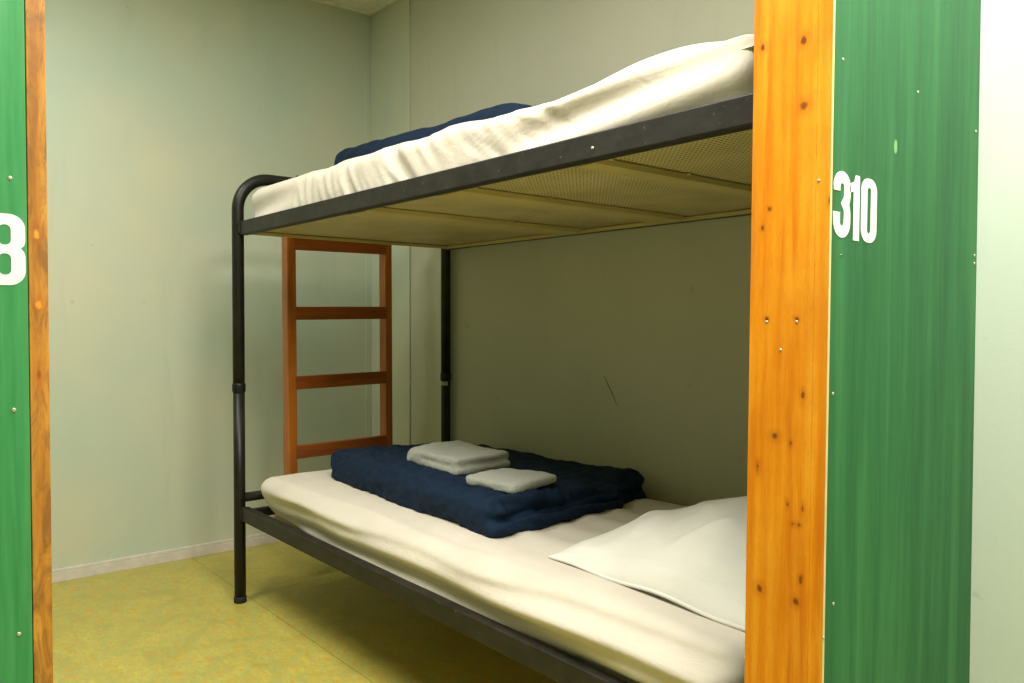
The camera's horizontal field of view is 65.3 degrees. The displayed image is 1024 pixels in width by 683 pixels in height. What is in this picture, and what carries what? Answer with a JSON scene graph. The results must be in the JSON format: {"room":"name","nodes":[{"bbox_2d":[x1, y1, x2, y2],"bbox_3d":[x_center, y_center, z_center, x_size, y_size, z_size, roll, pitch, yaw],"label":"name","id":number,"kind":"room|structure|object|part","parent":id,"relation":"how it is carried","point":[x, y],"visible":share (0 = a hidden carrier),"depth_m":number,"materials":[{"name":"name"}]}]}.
{"room":"dormitory","nodes":[
{"label":"dormitory","id":0,"kind":"room"},
{"bbox_2d":[0,0,52,682],"bbox_3d":[-1.080,-0.257,0.710,1.150,2.473,0.101,-1,2,-40],"label":"wall","id":1,"kind":"structure","parent":0,"point":[26,628],"depth_m":1.03,"materials":[{"name":"green wood"}]},
{"bbox_3d":[-1.089,-0.257,0.703,1.127,2.473,0.100,-1,2,-40],"label":"green panel","id":2,"kind":"part","parent":1,"relation":"part of","materials":[{"name":"green wood"}]},
{"bbox_2d":[45,0,370,569],"bbox_3d":[-2.329,-0.311,2.599,4.450,2.479,0.100,-1,2,-40],"label":"wall","id":3,"kind":"structure","parent":0,"point":[158,112],"depth_m":3.32,"materials":[{"name":"paint"}]},
{"bbox_2d":[52,533,279,582],"bbox_3d":[-2.321,0.905,2.564,4.182,0.049,0.014,-1,2,-40],"label":"baseboard","id":4,"kind":"structure","parent":3,"relation":"attached to","point":[136,561],"depth_m":3.26,"materials":[{"name":"paint"}]},
{"bbox_2d":[313,0,397,15],"bbox_3d":[-0.511,-1.487,0.370,4.225,0.006,5.600,-1,2,-40],"label":"trim","id":5,"kind":"structure","parent":3,"relation":"attached to","point":[390,2],"depth_m":3.75,"materials":[{"name":"paint"}]},
{"bbox_2d":[364,68,371,436],"bbox_3d":[-0.701,-0.211,3.890,0.033,2.220,0.005,-1,2,-40],"label":"trim","id":6,"kind":"structure","parent":3,"relation":"attached to","point":[368,422],"depth_m":3.89,"materials":[{"name":"paint"}]},
{"bbox_2d":[52,541,558,682],"bbox_3d":[-0.507,1.038,0.443,4.450,0.100,5.800,-1,2,-40],"label":"floor","id":7,"kind":"structure","parent":0,"point":[303,619],"depth_m":2.56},
{"bbox_2d":[232,93,752,682],"bbox_3d":[0.054,0.179,2.291,0.935,1.526,2.159,-1,2,-40],"label":"bunk bed","id":8,"kind":"object","parent":7,"relation":"on","point":[687,130],"visible":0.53,"depth_m":2.03,"materials":[{"name":"black metal"}]},
{"bbox_3d":[-0.965,0.540,2.828,0.040,0.748,0.040,-1,2,-40],"label":"leg","id":9,"kind":"part","parent":8,"relation":"part of","materials":[{"name":"black metal"}]},
{"bbox_3d":[-0.597,0.603,3.081,0.851,0.038,0.025,-1,2,-40],"label":"rail","id":10,"kind":"part","parent":8,"relation":"part of","materials":[{"name":"black metal"}]},
{"bbox_2d":[282,175,392,527],"bbox_3d":[-0.654,0.045,3.122,0.453,1.323,0.136,-1,2,-40],"label":"ladder","id":11,"kind":"object","parent":8,"relation":"hanging from","point":[291,313],"visible":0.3,"depth_m":3.09,"materials":[{"name":"brown wood"}]},
{"bbox_3d":[-0.595,-0.401,3.055,0.851,0.038,0.025,-1,2,-40],"label":"rail","id":12,"kind":"part","parent":8,"relation":"part of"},
{"bbox_3d":[-0.280,0.630,2.025,0.030,0.048,2.075,-1,2,-40],"label":"rail","id":13,"kind":"part","parent":8,"relation":"part of","materials":[{"name":"black metal"}]},
{"bbox_3d":[-0.282,0.527,3.397,0.040,0.748,0.040,-1,2,-40],"label":"leg","id":14,"kind":"part","parent":8,"relation":"part of","materials":[{"name":"black metal"}]},
{"bbox_3d":[-0.278,-0.374,2.000,0.030,0.048,2.075,-1,2,-40],"label":"rail","id":15,"kind":"part","parent":8,"relation":"part of","materials":[{"name":"black metal"}]},
{"bbox_2d":[261,469,744,682],"bbox_3d":[0.041,0.552,2.291,0.868,0.156,1.957,-1,2,-40],"label":"mattress","id":16,"kind":"object","parent":8,"relation":"on","point":[632,635],"visible":0.39,"depth_m":1.77,"materials":[{"name":"fabric"}]},
{"bbox_2d":[330,443,646,537],"bbox_3d":[-0.073,0.426,2.567,0.738,0.113,1.013,-1,2,-40],"label":"duvet","id":17,"kind":"object","parent":16,"relation":"on","point":[579,490],"visible":0.71,"depth_m":2.28,"materials":[{"name":"blue fabric"}]},
{"bbox_2d":[407,440,510,475],"bbox_3d":[-0.168,0.362,2.508,0.254,0.058,0.341,-1,2,-40],"label":"towel","id":18,"kind":"object","parent":17,"relation":"on","point":[456,457],"visible":0.94,"depth_m":2.42,"materials":[{"name":"white fabric"}]},
{"bbox_2d":[466,468,556,493],"bbox_3d":[-0.011,0.386,2.220,0.203,0.037,0.214,1,2,36],"label":"towel","id":19,"kind":"object","parent":17,"relation":"on","point":[507,480],"visible":0.96,"depth_m":2.18,"materials":[{"name":"white fabric"}]},
{"bbox_2d":[547,496,746,631],"bbox_3d":[0.505,0.422,1.808,0.684,0.172,0.662,-1,2,-37],"label":"pillow","id":20,"kind":"object","parent":16,"relation":"on","point":[693,557],"visible":0.49,"depth_m":1.60,"materials":[{"name":"fabric"}]},
{"bbox_2d":[252,34,753,244],"bbox_3d":[0.047,-0.447,2.276,0.849,0.153,2.018,-1,2,-40],"label":"mattress","id":21,"kind":"object","parent":8,"relation":"on","point":[720,71],"visible":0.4,"depth_m":1.62,"materials":[{"name":"fabric"}]},
{"bbox_2d":[334,103,532,165],"bbox_3d":[-0.112,-0.606,2.600,0.505,0.170,1.131,-1,2,-40],"label":"duvet","id":22,"kind":"object","parent":21,"relation":"on","point":[373,146],"visible":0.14,"depth_m":2.43,"materials":[{"name":"blue fabric"}]},
{"bbox_2d":[598,41,753,82],"bbox_3d":[0.439,-0.533,1.734,0.718,0.128,0.682,-1,2,-40],"label":"pillow","id":23,"kind":"object","parent":21,"relation":"on","point":[686,49],"visible":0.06,"depth_m":1.46,"materials":[{"name":"fabric"}]},
{"bbox_3d":[0.388,-0.387,2.554,0.030,0.048,2.075,-1,2,-40],"label":"rail","id":24,"kind":"part","parent":8,"relation":"part of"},
{"bbox_2d":[324,0,394,13],"bbox_3d":[-0.501,-1.538,0.377,4.450,0.094,5.800,-1,2,-40],"label":"ceiling","id":25,"kind":"structure","parent":0,"point":[367,6],"depth_m":3.72,"materials":[{"name":"paint"}]},
{"bbox_2d":[372,0,754,506],"bbox_3d":[1.157,-0.283,1.794,0.125,2.479,5.600,-1,2,-40],"label":"wall","id":26,"kind":"structure","parent":0,"point":[662,313],"depth_m":2.78,"materials":[{"name":"grey paint"}]},
{"bbox_2d":[370,0,410,444],"bbox_3d":[-0.575,-0.334,3.768,0.008,2.473,0.347,-1,2,-40],"label":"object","id":27,"kind":"structure","parent":26,"relation":"attached to","point":[389,27],"depth_m":3.72,"materials":[{"name":"paint"}]},
{"bbox_2d":[744,0,980,682],"bbox_3d":[0.577,-0.267,1.254,0.516,2.473,0.120,0,1,-40],"label":"wall","id":28,"kind":"structure","parent":0,"point":[865,150],"depth_m":1.13,"materials":[{"name":"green wood"}]},
{"bbox_3d":[0.611,-0.266,1.218,0.510,2.473,0.020,0,1,-40],"label":"green panel","id":29,"kind":"part","parent":28,"relation":"part of","materials":[{"name":"green wood"}]},
{"bbox_2d":[969,0,1023,682],"bbox_3d":[1.845,-0.248,0.480,0.500,2.479,2.699,-1,2,-40],"label":"wall","id":30,"kind":"structure","parent":0,"point":[997,565],"depth_m":1.33,"materials":[{"name":"paint"}]}
]}

